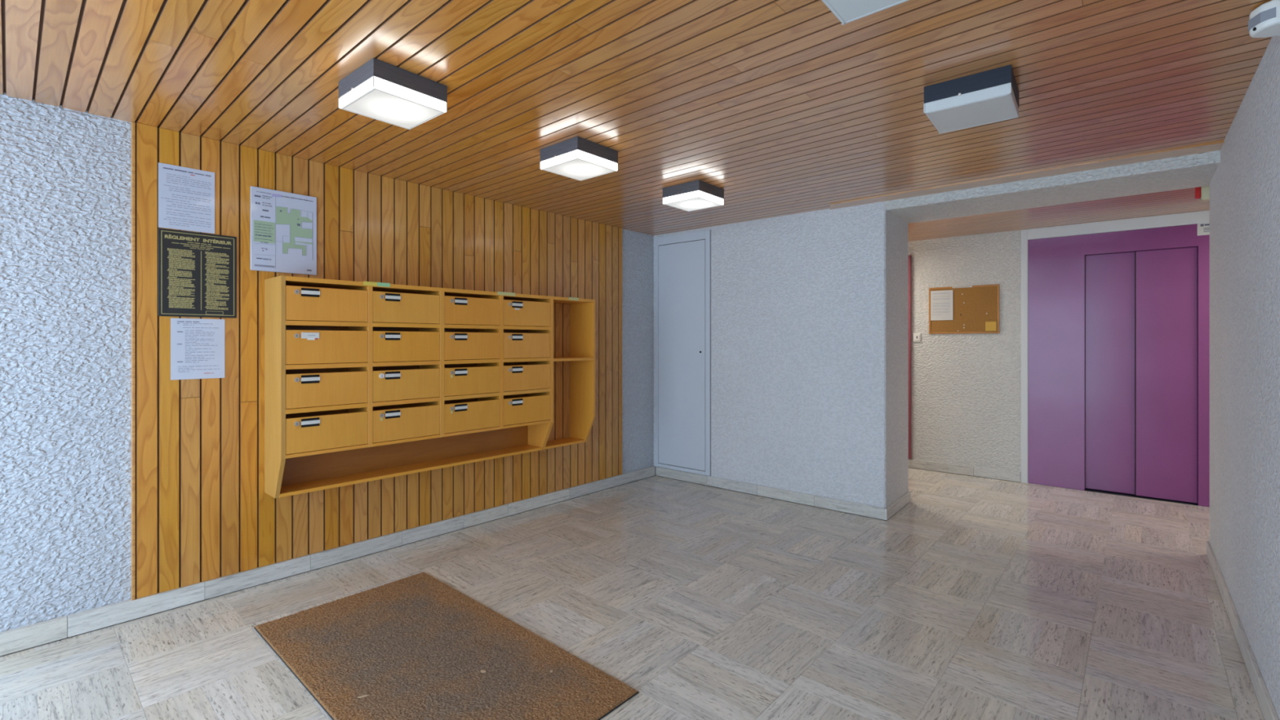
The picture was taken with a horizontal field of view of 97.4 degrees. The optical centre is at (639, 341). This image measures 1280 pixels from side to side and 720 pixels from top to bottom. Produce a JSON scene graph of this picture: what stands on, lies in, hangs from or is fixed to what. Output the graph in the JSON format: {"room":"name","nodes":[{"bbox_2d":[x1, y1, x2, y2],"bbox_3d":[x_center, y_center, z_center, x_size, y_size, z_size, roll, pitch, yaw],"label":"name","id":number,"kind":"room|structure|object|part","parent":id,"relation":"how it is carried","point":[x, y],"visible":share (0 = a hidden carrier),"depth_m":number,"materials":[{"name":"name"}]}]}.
{"room":"apartment building lobby","nodes":[
{"label":"apartment building lobby","id":0,"kind":"room"},
{"bbox_2d":[0,92,653,632],"bbox_3d":[-1.283,0.113,4.010,0.224,2.376,4.720,0,0,42],"label":"wall","id":1,"kind":"structure","parent":0,"point":[122,479],"depth_m":2.77,"materials":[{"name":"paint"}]},
{"bbox_2d":[158,162,214,233],"bbox_3d":[-2.234,-0.701,2.777,0.002,0.310,0.220,0,0,42],"label":"notice sheet","id":2,"kind":"object","parent":1,"relation":"attached to","point":[186,196],"visible":1,"depth_m":2.77,"materials":[{"name":"paper"}]},
{"bbox_2d":[158,227,236,318],"bbox_3d":[-2.203,-0.332,2.810,0.005,0.422,0.312,0,0,42],"label":"plaque","id":3,"kind":"object","parent":1,"relation":"attached to","point":[197,271],"visible":1,"depth_m":2.80,"materials":[{"name":"black"}]},
{"bbox_2d":[170,318,224,379],"bbox_3d":[-2.205,0.038,2.810,0.002,0.300,0.216,0,0,42],"label":"notice sheet","id":4,"kind":"object","parent":1,"relation":"attached to","point":[197,345],"visible":1,"depth_m":2.81,"materials":[{"name":"paper"}]},
{"bbox_2d":[250,186,316,275],"bbox_3d":[-1.950,-0.598,3.089,0.011,0.443,0.318,0,0,42],"label":"evacuation plan","id":5,"kind":"object","parent":1,"relation":"attached to","point":[283,224],"visible":1,"depth_m":3.08,"materials":[{"name":"paper"}]},
{"bbox_2d":[0,466,654,657],"bbox_3d":[-1.321,1.254,3.812,0.032,0.091,4.375,0,0,42],"label":"baseboard","id":6,"kind":"structure","parent":1,"relation":"attached to","point":[31,636],"depth_m":3.00,"materials":[{"name":"beige"}]},
{"bbox_3d":[-2.645,1.253,2.325,0.032,0.088,0.391,0,0,42],"label":"skirting","id":7,"kind":"part","parent":6,"relation":"part of","materials":[{"name":"stone"}]},
{"bbox_3d":[-2.354,1.253,2.651,0.032,0.088,0.482,0,0,42],"label":"skirting","id":8,"kind":"part","parent":6,"relation":"part of","materials":[{"name":"stone"}]},
{"bbox_3d":[-2.034,1.253,3.011,0.032,0.088,0.480,0,0,42],"label":"skirting","id":9,"kind":"part","parent":6,"relation":"part of","materials":[{"name":"stone"}]},
{"bbox_3d":[-1.698,1.253,3.388,0.032,0.088,0.528,0,0,42],"label":"skirting","id":10,"kind":"part","parent":6,"relation":"part of","materials":[{"name":"stone"}]},
{"bbox_3d":[-1.377,1.253,3.748,0.032,0.088,0.434,0,0,42],"label":"skirting","id":11,"kind":"part","parent":6,"relation":"part of","materials":[{"name":"stone"}]},
{"bbox_3d":[-1.110,1.253,4.048,0.032,0.088,0.367,0,0,42],"label":"skirting","id":12,"kind":"part","parent":6,"relation":"part of","materials":[{"name":"stone"}]},
{"bbox_3d":[-0.788,1.253,4.410,0.032,0.088,0.600,0,0,42],"label":"skirting","id":13,"kind":"part","parent":6,"relation":"part of","materials":[{"name":"stone"}]},
{"bbox_3d":[-0.411,1.253,4.832,0.032,0.088,0.530,0,0,42],"label":"skirting","id":14,"kind":"part","parent":6,"relation":"part of","materials":[{"name":"stone"}]},
{"bbox_3d":[-0.050,1.253,5.238,0.032,0.088,0.554,0,0,42],"label":"skirting","id":15,"kind":"part","parent":6,"relation":"part of","materials":[{"name":"stone"}]},
{"bbox_2d":[264,275,595,497],"bbox_3d":[-1.183,0.240,3.745,0.284,1.143,2.187,0,0,42],"label":"mailboxes","id":16,"kind":"object","parent":1,"relation":"attached to","point":[363,384],"visible":1,"depth_m":3.37,"materials":[{"name":"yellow wood"}]},
{"bbox_3d":[-1.907,0.240,2.938,0.276,1.143,0.020,0,0,42],"label":"panel","id":17,"kind":"part","parent":16,"relation":"part of","materials":[{"name":"brown wood"}]},
{"bbox_3d":[-1.669,0.485,3.012,0.016,0.181,0.404,0,0,42],"label":"door","id":18,"kind":"part","parent":16,"relation":"part of","materials":[{"name":"brown wood"}]},
{"bbox_3d":[-1.669,0.256,3.012,0.016,0.176,0.404,0,0,42],"label":"door","id":19,"kind":"part","parent":16,"relation":"part of","materials":[{"name":"brown wood"}]},
{"bbox_3d":[-1.669,0.030,3.012,0.016,0.176,0.404,0,0,42],"label":"door","id":20,"kind":"part","parent":16,"relation":"part of","materials":[{"name":"brown wood"}]},
{"bbox_3d":[-1.669,-0.196,3.012,0.016,0.176,0.404,0,0,42],"label":"door","id":21,"kind":"part","parent":16,"relation":"part of","materials":[{"name":"brown wood"}]},
{"bbox_2d":[285,444,368,458],"bbox_3d":[-1.765,0.587,3.097,0.276,0.018,0.407,0,0,42],"label":"shelf","id":22,"kind":"object","parent":16,"relation":"attached to","point":[339,447],"depth_m":2.98,"materials":[{"name":"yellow wood"}]},
{"bbox_2d":[285,402,368,413],"bbox_3d":[-1.765,0.358,3.097,0.276,0.024,0.407,0,0,42],"label":"shelf","id":23,"kind":"object","parent":16,"relation":"attached to","point":[291,409],"depth_m":2.99,"materials":[{"name":"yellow wood"}]},
{"bbox_2d":[285,362,368,369],"bbox_3d":[-1.765,0.132,3.097,0.276,0.024,0.407,0,0,42],"label":"shelf","id":24,"kind":"object","parent":16,"relation":"attached to","point":[289,366],"depth_m":3.02,"materials":[{"name":"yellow wood"}]},
{"bbox_2d":[285,320,368,327],"bbox_3d":[-1.765,-0.094,3.097,0.276,0.024,0.407,0,0,42],"label":"shelf","id":25,"kind":"object","parent":16,"relation":"attached to","point":[288,323],"depth_m":3.06,"materials":[{"name":"yellow wood"}]},
{"bbox_2d":[363,281,390,287],"bbox_3d":[-1.493,-0.324,3.194,0.001,0.022,0.149,0,0,42],"label":"sticker","id":26,"kind":"object","parent":16,"relation":"attached to","point":[366,283],"visible":1,"depth_m":3.19,"materials":[{"name":"yellow"}]},
{"bbox_3d":[-1.431,0.250,3.675,0.006,1.116,1.713,0,0,42],"label":"panel","id":27,"kind":"part","parent":16,"relation":"part of","materials":[{"name":"brown wood"}]},
{"bbox_2d":[373,434,439,446],"bbox_3d":[-1.476,0.587,3.421,0.276,0.018,0.409,0,0,42],"label":"shelf","id":28,"kind":"object","parent":16,"relation":"attached to","point":[388,441],"depth_m":3.31,"materials":[{"name":"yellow wood"}]},
{"bbox_2d":[373,396,439,406],"bbox_3d":[-1.476,0.358,3.421,0.276,0.024,0.409,0,0,42],"label":"shelf","id":29,"kind":"object","parent":16,"relation":"attached to","point":[396,400],"depth_m":3.31,"materials":[{"name":"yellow wood"}]},
{"bbox_2d":[373,360,439,366],"bbox_3d":[-1.476,0.132,3.421,0.276,0.024,0.409,0,0,42],"label":"shelf","id":30,"kind":"object","parent":16,"relation":"attached to","point":[375,363],"depth_m":3.34,"materials":[{"name":"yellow wood"}]},
{"bbox_2d":[373,322,439,328],"bbox_3d":[-1.476,-0.094,3.421,0.276,0.024,0.409,0,0,42],"label":"shelf","id":31,"kind":"object","parent":16,"relation":"attached to","point":[375,325],"depth_m":3.38,"materials":[{"name":"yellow wood"}]},
{"bbox_3d":[-1.380,0.485,3.336,0.016,0.181,0.406,0,0,42],"label":"door","id":32,"kind":"part","parent":16,"relation":"part of","materials":[{"name":"brown wood"}]},
{"bbox_3d":[-1.380,0.256,3.336,0.016,0.176,0.406,0,0,42],"label":"door","id":33,"kind":"part","parent":16,"relation":"part of","materials":[{"name":"brown wood"}]},
{"bbox_3d":[-1.380,0.030,3.336,0.016,0.176,0.406,0,0,42],"label":"door","id":34,"kind":"part","parent":16,"relation":"part of","materials":[{"name":"brown wood"}]},
{"bbox_3d":[-1.380,-0.196,3.336,0.016,0.176,0.406,0,0,42],"label":"door","id":35,"kind":"part","parent":16,"relation":"part of","materials":[{"name":"brown wood"}]},
{"bbox_2d":[444,426,499,436],"bbox_3d":[-1.186,0.587,3.747,0.276,0.018,0.406,0,0,42],"label":"shelf","id":36,"kind":"object","parent":16,"relation":"attached to","point":[476,428],"depth_m":3.63,"materials":[{"name":"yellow wood"}]},
{"bbox_2d":[444,391,499,400],"bbox_3d":[-1.186,0.358,3.747,0.276,0.024,0.406,0,0,42],"label":"shelf","id":37,"kind":"object","parent":16,"relation":"attached to","point":[460,395],"depth_m":3.64,"materials":[{"name":"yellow wood"}]},
{"bbox_2d":[444,359,499,364],"bbox_3d":[-1.186,0.132,3.747,0.276,0.024,0.406,0,0,42],"label":"shelf","id":38,"kind":"object","parent":16,"relation":"attached to","point":[446,361],"depth_m":3.67,"materials":[{"name":"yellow wood"}]},
{"bbox_2d":[444,324,499,329],"bbox_3d":[-1.186,-0.094,3.747,0.276,0.024,0.406,0,0,42],"label":"shelf","id":39,"kind":"object","parent":16,"relation":"attached to","point":[446,326],"depth_m":3.69,"materials":[{"name":"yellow wood"}]},
{"bbox_3d":[-1.090,0.485,3.662,0.016,0.181,0.403,0,0,42],"label":"door","id":40,"kind":"part","parent":16,"relation":"part of","materials":[{"name":"brown wood"}]},
{"bbox_3d":[-1.090,0.256,3.662,0.016,0.176,0.403,0,0,42],"label":"door","id":41,"kind":"part","parent":16,"relation":"part of","materials":[{"name":"brown wood"}]},
{"bbox_3d":[-1.090,0.030,3.662,0.016,0.176,0.403,0,0,42],"label":"door","id":42,"kind":"part","parent":16,"relation":"part of","materials":[{"name":"brown wood"}]},
{"bbox_3d":[-1.090,-0.196,3.662,0.016,0.176,0.403,0,0,42],"label":"door","id":43,"kind":"part","parent":16,"relation":"part of","materials":[{"name":"brown wood"}]},
{"bbox_2d":[497,291,515,296],"bbox_3d":[-0.912,-0.324,3.845,0.001,0.022,0.146,0,0,42],"label":"sticker","id":44,"kind":"object","parent":16,"relation":"attached to","point":[498,292],"visible":1,"depth_m":3.84,"materials":[{"name":"beige paper"}]},
{"bbox_2d":[503,419,550,428],"bbox_3d":[-0.896,0.587,4.072,0.276,0.018,0.407,0,0,42],"label":"shelf","id":45,"kind":"object","parent":16,"relation":"attached to","point":[526,422],"depth_m":3.96,"materials":[{"name":"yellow wood"}]},
{"bbox_2d":[503,388,550,395],"bbox_3d":[-0.896,0.358,4.072,0.276,0.024,0.407,0,0,42],"label":"shelf","id":46,"kind":"object","parent":16,"relation":"attached to","point":[506,391],"depth_m":3.96,"materials":[{"name":"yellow wood"}]},
{"bbox_2d":[503,357,550,362],"bbox_3d":[-0.896,0.132,4.072,0.276,0.024,0.407,0,0,42],"label":"shelf","id":47,"kind":"object","parent":16,"relation":"attached to","point":[505,359],"depth_m":4.00,"materials":[{"name":"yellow wood"}]},
{"bbox_2d":[503,325,550,330],"bbox_3d":[-0.896,-0.094,4.072,0.276,0.024,0.407,0,0,42],"label":"shelf","id":48,"kind":"object","parent":16,"relation":"attached to","point":[505,327],"depth_m":4.02,"materials":[{"name":"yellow wood"}]},
{"bbox_3d":[-0.800,0.485,3.987,0.016,0.181,0.404,0,0,42],"label":"door","id":49,"kind":"part","parent":16,"relation":"part of","materials":[{"name":"brown wood"}]},
{"bbox_3d":[-0.800,0.256,3.987,0.016,0.176,0.404,0,0,42],"label":"door","id":50,"kind":"part","parent":16,"relation":"part of","materials":[{"name":"brown wood"}]},
{"bbox_3d":[-0.800,0.030,3.987,0.016,0.176,0.404,0,0,42],"label":"door","id":51,"kind":"part","parent":16,"relation":"part of","materials":[{"name":"brown wood"}]},
{"bbox_3d":[-0.800,-0.196,3.987,0.016,0.176,0.404,0,0,42],"label":"door","id":52,"kind":"part","parent":16,"relation":"part of","materials":[{"name":"brown wood"}]},
{"bbox_3d":[-0.751,0.240,4.235,0.276,1.143,0.028,0,0,42],"label":"panel","id":53,"kind":"part","parent":16,"relation":"part of","materials":[{"name":"brown wood"}]},
{"bbox_2d":[553,356,593,361],"bbox_3d":[-0.607,0.140,4.396,0.276,0.021,0.405,0,0,42],"label":"shelf","id":54,"kind":"object","parent":16,"relation":"attached to","point":[561,358],"depth_m":4.35,"materials":[{"name":"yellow wood"}]},
{"bbox_2d":[568,297,578,300],"bbox_3d":[-0.506,-0.324,4.301,0.001,0.022,0.101,0,0,42],"label":"sticker","id":55,"kind":"object","parent":16,"relation":"attached to","point":[570,298],"visible":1,"depth_m":4.30,"materials":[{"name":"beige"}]},
{"bbox_3d":[-0.466,0.240,4.556,0.276,1.143,0.021,0,0,42],"label":"panel","id":56,"kind":"part","parent":16,"relation":"part of","materials":[{"name":"brown wood"}]},
{"bbox_2d":[0,467,1264,719],"bbox_3d":[0.985,1.375,2.445,5.981,0.150,8.061,0,0,42],"label":"floor","id":57,"kind":"structure","parent":0,"point":[980,598],"depth_m":2.67,"materials":[{"name":"beige tile"}]},
{"bbox_2d":[253,572,638,719],"bbox_3d":[-0.876,1.293,2.313,1.614,0.012,0.810,0,0,42],"label":"door mat","id":58,"kind":"object","parent":57,"relation":"on","point":[419,646],"visible":1,"depth_m":2.25,"materials":[{"name":"brown rubber"}]},
{"bbox_2d":[0,0,1271,241],"bbox_3d":[1.045,-1.075,2.451,5.900,0.100,8.150,0,0,42],"label":"ceiling","id":59,"kind":"structure","parent":0,"point":[783,107],"depth_m":2.22,"materials":[{"name":"brown wood"}]},
{"bbox_2d":[337,57,447,129],"bbox_3d":[-0.985,-0.972,2.240,0.296,0.107,0.300,0,0,40],"label":"ceiling lamp","id":60,"kind":"object","parent":59,"relation":"attached to","point":[379,90],"visible":1,"depth_m":2.17,"materials":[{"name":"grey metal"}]},
{"bbox_2d":[539,136,617,181],"bbox_3d":[-0.329,-0.972,3.022,0.296,0.107,0.300,0,0,41],"label":"ceiling lamp","id":61,"kind":"object","parent":59,"relation":"attached to","point":[578,158],"visible":1,"depth_m":2.95,"materials":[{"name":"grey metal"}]},
{"bbox_2d":[662,180,724,211],"bbox_3d":[0.357,-0.972,3.784,0.296,0.107,0.300,0,0,41],"label":"ceiling lamp","id":62,"kind":"object","parent":59,"relation":"attached to","point":[697,194],"visible":1,"depth_m":3.70,"materials":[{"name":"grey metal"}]},
{"bbox_2d":[662,190,724,211],"bbox_3d":[0.358,-0.940,3.785,0.300,0.043,0.300,0,0,42],"label":"diffuser","id":63,"kind":"object","parent":62,"relation":"attached to","point":[686,200],"depth_m":3.72,"materials":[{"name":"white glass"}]},
{"bbox_2d":[821,0,909,25],"bbox_3d":[0.604,-0.972,1.430,0.296,0.107,0.300,0,0,41],"label":"ceiling lamp","id":64,"kind":"object","parent":59,"relation":"attached to","point":[846,11],"visible":1,"depth_m":1.55,"materials":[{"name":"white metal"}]},
{"bbox_2d":[923,64,1018,133],"bbox_3d":[1.350,-0.972,2.290,0.296,0.107,0.300,0,0,39],"label":"ceiling lamp","id":65,"kind":"object","parent":59,"relation":"attached to","point":[992,95],"visible":1,"depth_m":2.21,"materials":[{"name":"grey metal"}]},
{"bbox_2d":[884,150,1220,223],"bbox_3d":[2.662,-1.014,3.753,1.820,0.122,0.615,0,0,40],"label":"beam","id":66,"kind":"structure","parent":59,"relation":"attached to","point":[1197,170],"depth_m":3.58,"materials":[{"name":"paint"}]},
{"bbox_2d":[1195,186,1209,201],"bbox_3d":[3.570,-0.955,3.516,0.144,0.141,0.070,0,0,42],"label":"beacon","id":67,"kind":"object","parent":59,"relation":"attached to","point":[1203,193],"visible":0.36,"depth_m":3.52,"materials":[{"name":"beige plastic"}]},
{"bbox_2d":[1248,0,1279,37],"bbox_3d":[1.945,-0.984,1.707,0.133,0.076,0.110,0,0,14],"label":"sensor","id":68,"kind":"object","parent":59,"relation":"attached to","point":[1264,21],"visible":1,"depth_m":1.70,"materials":[{"name":"white plastic"}]},
{"bbox_2d":[653,201,908,507],"bbox_3d":[1.059,0.113,5.093,2.400,2.376,0.615,0,0,40],"label":"wall","id":69,"kind":"structure","parent":0,"point":[810,310],"depth_m":4.46,"materials":[{"name":"paint"}]},
{"bbox_2d":[655,229,711,475],"bbox_3d":[0.390,0.104,5.243,0.630,2.208,0.023,0,0,40],"label":"door","id":70,"kind":"structure","parent":69,"relation":"in","point":[683,260],"depth_m":5.23,"materials":[{"name":"white paint"}]},
{"bbox_2d":[655,466,887,520],"bbox_3d":[0.973,1.256,4.756,2.130,0.088,0.014,0,0,40],"label":"baseboard","id":71,"kind":"structure","parent":69,"relation":"attached to","point":[861,509],"depth_m":4.61,"materials":[{"name":"beige"}]},
{"bbox_3d":[0.380,1.254,5.252,0.584,0.085,0.013,0,0,40],"label":"skirting","id":72,"kind":"part","parent":71,"relation":"part of","materials":[{"name":"stone"}]},
{"bbox_3d":[0.796,1.254,4.904,0.499,0.085,0.013,0,0,40],"label":"skirting","id":73,"kind":"part","parent":71,"relation":"part of","materials":[{"name":"stone"}]},
{"bbox_3d":[1.180,1.254,4.583,0.499,0.085,0.013,0,0,40],"label":"skirting","id":74,"kind":"part","parent":71,"relation":"part of","materials":[{"name":"stone"}]},
{"bbox_3d":[1.581,1.254,4.248,0.544,0.085,0.013,0,0,40],"label":"skirting","id":75,"kind":"part","parent":71,"relation":"part of","materials":[{"name":"stone"}]},
{"bbox_2d":[884,490,911,520],"bbox_3d":[1.984,1.256,4.318,0.015,0.088,0.640,0,0,40],"label":"baseboard","id":76,"kind":"object","parent":69,"relation":"attached to","point":[905,499],"visible":1,"depth_m":4.29,"materials":[{"name":"beige stone"}]},
{"bbox_2d":[829,140,1223,209],"bbox_3d":[2.249,-1.024,3.596,2.170,0.014,0.158,0,0,40],"label":"trim","id":77,"kind":"structure","parent":69,"relation":"attached to","point":[1215,146],"depth_m":3.41,"materials":[{"name":"white wood"}]},
{"bbox_2d":[908,230,1020,472],"bbox_3d":[3.958,0.113,4.945,4.450,2.376,0.201,0,0,39],"label":"wall","id":78,"kind":"structure","parent":0,"point":[966,388],"depth_m":5.46,"materials":[{"name":"paint"}]},
{"bbox_2d":[908,254,911,458],"bbox_3d":[2.490,0.163,5.999,0.742,2.090,0.031,0,0,39],"label":"door","id":79,"kind":"structure","parent":78,"relation":"in","point":[909,255],"depth_m":5.76,"materials":[{"name":"red paint"}]},
{"bbox_2d":[913,333,920,342],"bbox_3d":[2.823,-0.036,5.734,0.070,0.088,0.018,0,0,39],"label":"light switch","id":80,"kind":"object","parent":78,"relation":"attached to","point":[917,336],"visible":1,"depth_m":5.73,"materials":[{"name":"white plastic"}]},
{"bbox_2d":[928,284,999,333],"bbox_3d":[3.143,-0.304,5.474,0.603,0.463,0.016,0,0,39],"label":"cork board","id":81,"kind":"object","parent":78,"relation":"attached to","point":[974,306],"depth_m":5.43,"materials":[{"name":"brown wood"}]},
{"bbox_2d":[930,289,952,320],"bbox_3d":[2.995,-0.355,5.586,0.198,0.295,0.002,0,0,39],"label":"notice sheet","id":82,"kind":"object","parent":81,"relation":"attached to","point":[941,301],"visible":1,"depth_m":5.59,"materials":[{"name":"paper"}]},
{"bbox_3d":[3.133,-0.527,5.473,0.168,0.014,0.002,0,0,39],"label":"label strip","id":83,"kind":"part","parent":81,"relation":"part of","materials":[{"name":"white paper"}]},
{"bbox_2d":[985,321,995,330],"bbox_3d":[3.318,-0.141,5.322,0.088,0.088,0.001,0,0,39],"label":"sticky note","id":84,"kind":"object","parent":81,"relation":"attached to","point":[989,326],"visible":1,"depth_m":5.32,"materials":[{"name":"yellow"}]},
{"bbox_2d":[908,458,1020,482],"bbox_3d":[2.856,1.256,5.710,1.674,0.088,0.013,0,0,39],"label":"baseboard","id":85,"kind":"structure","parent":78,"relation":"attached to","point":[914,464],"depth_m":5.45,"materials":[{"name":"beige"}]},
{"bbox_3d":[2.545,1.254,5.965,0.869,0.085,0.013,0,0,39],"label":"skirting","id":86,"kind":"part","parent":85,"relation":"part of","materials":[{"name":"stone"}]},
{"bbox_3d":[3.048,1.254,5.553,0.429,0.085,0.013,0,0,39],"label":"skirting","id":87,"kind":"part","parent":85,"relation":"part of","materials":[{"name":"stone"}]},
{"bbox_3d":[3.359,1.254,5.298,0.373,0.085,0.013,0,0,39],"label":"skirting","id":88,"kind":"part","parent":85,"relation":"part of","materials":[{"name":"stone"}]},
{"bbox_2d":[1020,209,1209,483],"bbox_3d":[4.036,0.138,4.759,1.354,2.325,0.031,0,0,39],"label":"trim","id":89,"kind":"structure","parent":78,"relation":"attached to","point":[1202,216],"depth_m":5.13,"materials":[{"name":"white paint"}]},
{"bbox_2d":[1027,223,1209,506],"bbox_3d":[4.090,0.187,4.783,1.300,2.226,0.124,0,0,39],"label":"elevator","id":90,"kind":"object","parent":78,"relation":"in","point":[1118,322],"depth_m":4.78,"materials":[{"name":"purple paint"}]},
{"bbox_3d":[4.170,1.298,4.707,0.704,0.004,0.100,0,0,39],"label":"sill","id":91,"kind":"part","parent":90,"relation":"part of","materials":[{"name":"black metal"}]},
{"bbox_2d":[1197,222,1209,235],"bbox_3d":[4.452,-0.883,4.403,0.130,0.100,0.004,0,0,39],"label":"plate","id":92,"kind":"object","parent":90,"relation":"attached to","point":[1203,228],"visible":0.59,"depth_m":4.42,"materials":[{"name":"white plastic"}]},
{"bbox_2d":[1209,35,1279,719],"bbox_3d":[1.402,0.113,0.895,0.220,2.376,6.500,0,0,41],"label":"wall","id":93,"kind":"structure","parent":0,"point":[1245,184],"depth_m":2.26,"materials":[{"name":"paint"}]},
{"bbox_2d":[1206,540,1279,719],"bbox_3d":[1.528,1.256,1.217,0.013,0.088,5.850,0,0,41],"label":"baseboard","id":94,"kind":"structure","parent":93,"relation":"attached to","point":[1267,707],"depth_m":2.29,"materials":[{"name":"beige stone"}]},
{"bbox_3d":[3.336,1.254,3.289,0.013,0.085,0.349,0,0,41],"label":"skirting","id":95,"kind":"part","parent":94,"relation":"part of","materials":[{"name":"stone"}]},
{"bbox_3d":[3.057,1.254,2.969,0.013,0.085,0.499,0,0,41],"label":"skirting","id":96,"kind":"part","parent":94,"relation":"part of","materials":[{"name":"stone"}]},
{"bbox_3d":[2.728,1.254,2.592,0.013,0.085,0.499,0,0,41],"label":"skirting","id":97,"kind":"part","parent":94,"relation":"part of","materials":[{"name":"stone"}]},
{"bbox_3d":[2.400,1.254,2.215,0.013,0.085,0.499,0,0,41],"label":"skirting","id":98,"kind":"part","parent":94,"relation":"part of","materials":[{"name":"stone"}]},
{"bbox_3d":[2.071,1.254,1.838,0.013,0.085,0.499,0,0,41],"label":"skirting","id":99,"kind":"part","parent":94,"relation":"part of","materials":[{"name":"stone"}]}
]}

